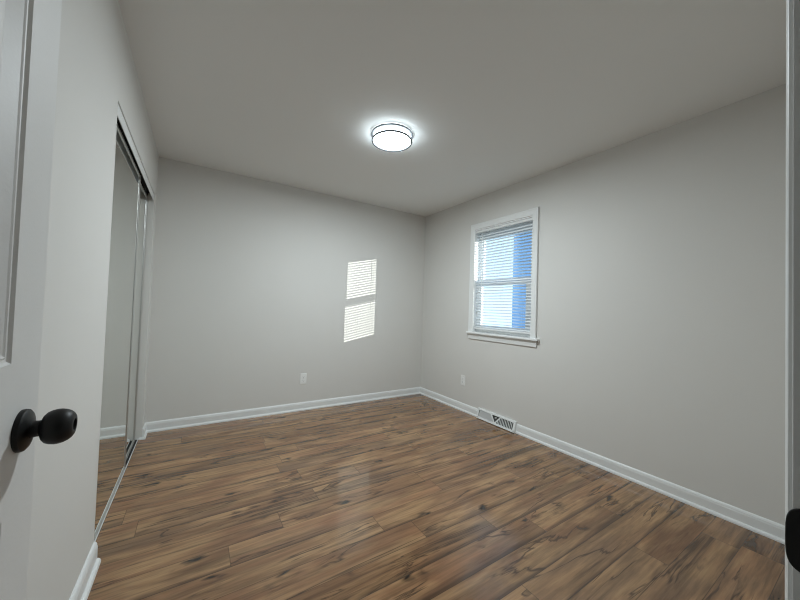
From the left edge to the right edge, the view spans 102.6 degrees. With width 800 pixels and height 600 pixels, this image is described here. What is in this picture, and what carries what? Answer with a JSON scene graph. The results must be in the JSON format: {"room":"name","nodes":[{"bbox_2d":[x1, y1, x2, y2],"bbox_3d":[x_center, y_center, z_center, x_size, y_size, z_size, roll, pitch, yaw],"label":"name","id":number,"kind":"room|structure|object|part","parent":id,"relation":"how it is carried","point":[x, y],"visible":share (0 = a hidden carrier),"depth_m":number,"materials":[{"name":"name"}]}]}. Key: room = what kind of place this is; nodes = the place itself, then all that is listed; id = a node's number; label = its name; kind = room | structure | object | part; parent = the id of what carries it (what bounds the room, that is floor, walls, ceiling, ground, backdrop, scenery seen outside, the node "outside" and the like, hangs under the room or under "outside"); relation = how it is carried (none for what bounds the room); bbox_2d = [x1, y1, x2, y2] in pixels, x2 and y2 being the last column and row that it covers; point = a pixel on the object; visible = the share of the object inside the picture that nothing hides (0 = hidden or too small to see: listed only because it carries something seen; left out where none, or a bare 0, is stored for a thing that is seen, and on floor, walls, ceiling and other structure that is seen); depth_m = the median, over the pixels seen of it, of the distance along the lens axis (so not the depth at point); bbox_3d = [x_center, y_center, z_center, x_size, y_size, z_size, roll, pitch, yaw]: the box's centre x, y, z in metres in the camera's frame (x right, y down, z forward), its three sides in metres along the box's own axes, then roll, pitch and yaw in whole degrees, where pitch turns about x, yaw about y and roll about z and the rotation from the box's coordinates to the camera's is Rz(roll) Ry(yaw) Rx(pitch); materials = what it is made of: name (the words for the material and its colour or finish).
{"room":"empty bedroom","nodes":[
{"label":"empty bedroom","id":0,"kind":"room"},
{"bbox_2d":[26,0,158,599],"bbox_3d":[-1.272,-0.070,1.269,0.120,2.440,3.617,3,-2,-32],"label":"wall","id":1,"kind":"structure","parent":0,"point":[97,72],"depth_m":1.09,"materials":[{"name":"paint"}]},
{"bbox_2d":[69,423,147,599],"bbox_3d":[-1.287,1.103,1.322,0.048,0.097,3.502,3,-2,-32],"label":"baseboard","id":2,"kind":"structure","parent":1,"relation":"attached to","point":[83,586],"depth_m":1.28,"materials":[{"name":"white paint"}]},
{"bbox_2d":[117,105,153,200],"bbox_3d":[-1.712,-0.872,2.054,0.078,0.057,1.492,3,-2,-32],"label":"track","id":3,"kind":"object","parent":1,"relation":"attached to","point":[121,123],"visible":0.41,"depth_m":1.90,"materials":[{"name":"white metal"}]},
{"bbox_2d":[145,157,425,421],"bbox_3d":[-1.236,0.012,3.506,3.846,2.490,0.120,3,-2,-32],"label":"wall","id":4,"kind":"structure","parent":0,"point":[258,285],"depth_m":3.37,"materials":[{"name":"paint"}]},
{"bbox_2d":[145,387,419,432],"bbox_3d":[-0.970,1.175,3.585,2.976,0.087,0.024,3,-2,-32],"label":"baseboard","id":5,"kind":"structure","parent":4,"relation":"attached to","point":[162,425],"depth_m":3.33,"materials":[{"name":"white paint"}]},
{"bbox_2d":[300,373,306,383],"bbox_3d":[-1.067,0.869,3.534,0.070,0.115,0.008,3,-2,-32],"label":"wall outlet","id":6,"kind":"object","parent":4,"relation":"attached to","point":[303,376],"visible":1,"depth_m":3.53,"materials":[{"name":"plastic"}]},
{"bbox_2d":[87,394,784,599],"bbox_3d":[0.047,1.194,1.306,3.746,0.001,5.002,3,-2,-32],"label":"floor","id":7,"kind":"structure","parent":0,"point":[417,496],"depth_m":1.73,"materials":[{"name":"brown wood"}]},
{"bbox_2d":[94,440,137,541],"bbox_3d":[-1.781,1.146,2.002,0.047,0.012,1.492,3,-2,-32],"label":"track","id":8,"kind":"object","parent":7,"relation":"on","point":[135,441],"visible":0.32,"depth_m":2.15,"materials":[{"name":"white metal"}]},
{"bbox_2d":[94,124,140,539],"bbox_3d":[-1.633,0.140,1.869,0.014,2.014,0.808,3,-2,-32],"label":"door","id":9,"kind":"structure","parent":8,"relation":"on","point":[127,178],"depth_m":1.80,"materials":[{"name":"mirror"}]},
{"bbox_3d":[-1.665,1.140,1.844,0.014,0.012,0.784,3,-2,-32],"label":"rail","id":10,"kind":"part","parent":9,"relation":"part of","materials":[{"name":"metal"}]},
{"bbox_3d":[-1.601,-0.859,1.894,0.014,0.014,0.784,3,-2,-32],"label":"rail","id":11,"kind":"part","parent":9,"relation":"part of","materials":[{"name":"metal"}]},
{"bbox_2d":[126,184,146,457],"bbox_3d":[-1.935,0.141,2.311,0.014,2.014,0.798,3,-2,-32],"label":"door","id":12,"kind":"structure","parent":8,"relation":"on","point":[143,197],"depth_m":2.50,"materials":[{"name":"mirror"}]},
{"bbox_2d":[118,0,785,216],"bbox_3d":[0.126,-1.301,1.464,3.846,0.120,5.037,3,-2,-32],"label":"ceiling","id":13,"kind":"structure","parent":0,"point":[492,95],"depth_m":1.78,"materials":[{"name":"paint"}]},
{"bbox_2d":[371,123,412,151],"bbox_3d":[-0.059,-1.190,2.365,0.309,0.068,0.309,3,-2,-32],"label":"ceiling light","id":14,"kind":"object","parent":13,"relation":"attached to","point":[389,137],"visible":1,"depth_m":2.31,"materials":[{"name":"white paint"}]},
{"bbox_2d":[373,132,410,149],"bbox_3d":[-0.059,-1.169,2.364,0.277,0.010,0.277,1,-2,38],"label":"diffuser","id":15,"kind":"object","parent":14,"relation":"attached to","point":[381,140],"depth_m":2.34,"materials":[{"name":"white plastic"}]},
{"bbox_2d":[420,84,785,525],"bbox_3d":[1.337,0.081,2.929,0.120,2.490,3.617,3,-2,-32],"label":"wall","id":16,"kind":"structure","parent":0,"point":[659,352],"depth_m":2.19,"materials":[{"name":"paint"}]},
{"bbox_2d":[461,375,464,385],"bbox_3d":[0.727,0.928,3.704,0.008,0.115,0.070,3,-2,-32],"label":"wall outlet","id":17,"kind":"object","parent":16,"relation":"attached to","point":[462,376],"visible":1,"depth_m":3.70,"materials":[{"name":"plastic"}]},
{"bbox_2d":[476,408,516,433],"bbox_3d":[0.972,1.220,3.262,0.046,0.106,0.488,3,-2,-32],"label":"floor vent","id":18,"kind":"object","parent":16,"relation":"attached to","point":[505,423],"visible":1,"depth_m":3.24,"materials":[{"name":"white metal"}]},
{"bbox_3d":[0.989,1.222,3.272,0.005,0.100,0.480,3,-2,-32],"label":"panel","id":19,"kind":"part","parent":18,"relation":"part of","materials":[{"name":"white metal"}]},
{"bbox_2d":[466,207,539,347],"bbox_3d":[1.090,-0.208,3.331,0.190,1.294,0.904,3,-2,-32],"label":"window","id":20,"kind":"structure","parent":16,"relation":"in","point":[530,340],"depth_m":3.29,"materials":[{"name":"white paint"}]},
{"bbox_3d":[1.102,-0.206,3.349,0.150,1.172,0.746,3,-2,-32],"label":"frame","id":21,"kind":"part","parent":20,"relation":"part of","materials":[{"name":"white plastic"}]},
{"bbox_2d":[474,217,532,333],"bbox_3d":[1.052,-0.229,3.318,0.039,1.106,0.722,3,-2,-32],"label":"window blind","id":22,"kind":"object","parent":20,"relation":"attached to","point":[531,218],"visible":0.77,"depth_m":3.29,"materials":[{"name":"white paint"}]},
{"bbox_3d":[1.039,0.316,3.307,0.025,0.016,0.718,3,-2,-32],"label":"rail","id":23,"kind":"part","parent":22,"relation":"part of","materials":[{"name":"white paint"}]},
{"bbox_3d":[1.080,0.084,3.334,0.030,0.546,0.726,3,-2,-32],"label":"sash","id":24,"kind":"part","parent":20,"relation":"part of","materials":[{"name":"white plastic"}]},
{"bbox_3d":[1.127,-0.478,3.367,0.030,0.606,0.726,3,-2,-32],"label":"sash","id":25,"kind":"part","parent":20,"relation":"part of","materials":[{"name":"white plastic"}]},
{"bbox_2d":[420,387,784,544],"bbox_3d":[1.208,1.228,2.910,0.024,0.087,3.502,3,-2,-32],"label":"baseboard","id":26,"kind":"structure","parent":16,"relation":"attached to","point":[765,527],"depth_m":2.14,"materials":[{"name":"white paint"}]},
{"bbox_3d":[0.974,-0.014,0.622,2.976,2.440,0.115,3,-2,-32],"label":"wall","id":27,"kind":"structure","parent":0,"visible":0},
{"bbox_2d":[0,0,77,599],"bbox_3d":[-0.448,0.127,0.237,0.161,2.023,0.758,3,-2,-32],"label":"door","id":28,"kind":"structure","parent":27,"relation":"in","point":[29,29],"depth_m":0.50,"materials":[{"name":"paint"}]},
{"bbox_3d":[-0.574,0.210,0.531,0.051,0.056,0.056,3,-2,-32],"label":"knob","id":29,"kind":"part","parent":28,"relation":"part of","materials":[{"name":"black metal"}]},
{"bbox_2d":[785,0,799,599],"bbox_3d":[0.092,0.110,0.067,0.896,2.107,0.126,3,-2,-32],"label":"trim","id":30,"kind":"structure","parent":27,"relation":"attached to","point":[792,278],"depth_m":0.32,"materials":[{"name":"white paint"}]},
{"bbox_3d":[0.061,0.111,0.116,0.896,2.107,0.012,3,-2,-32],"label":"casing","id":31,"kind":"part","parent":30,"relation":"part of","materials":[{"name":"white paint"}]},
{"bbox_3d":[0.396,0.233,0.297,0.002,0.063,0.050,3,-2,-32],"label":"strike plate","id":32,"kind":"part","parent":30,"relation":"part of","materials":[{"name":"black metal"}]},
{"bbox_3d":[12.162,2.364,5.361,20.884,0.150,56.000,3,-2,-32],"label":"ground","id":33,"kind":"structure","parent":0,"visible":0},
{"bbox_2d":[512,231,531,327],"bbox_3d":[7.378,-1.387,8.674,6.500,7.200,6.300,3,-2,-32],"label":"wall","id":34,"kind":"structure","parent":33,"relation":"on","point":[516,318],"depth_m":9.31,"materials":[{"name":"blue"}]}
]}

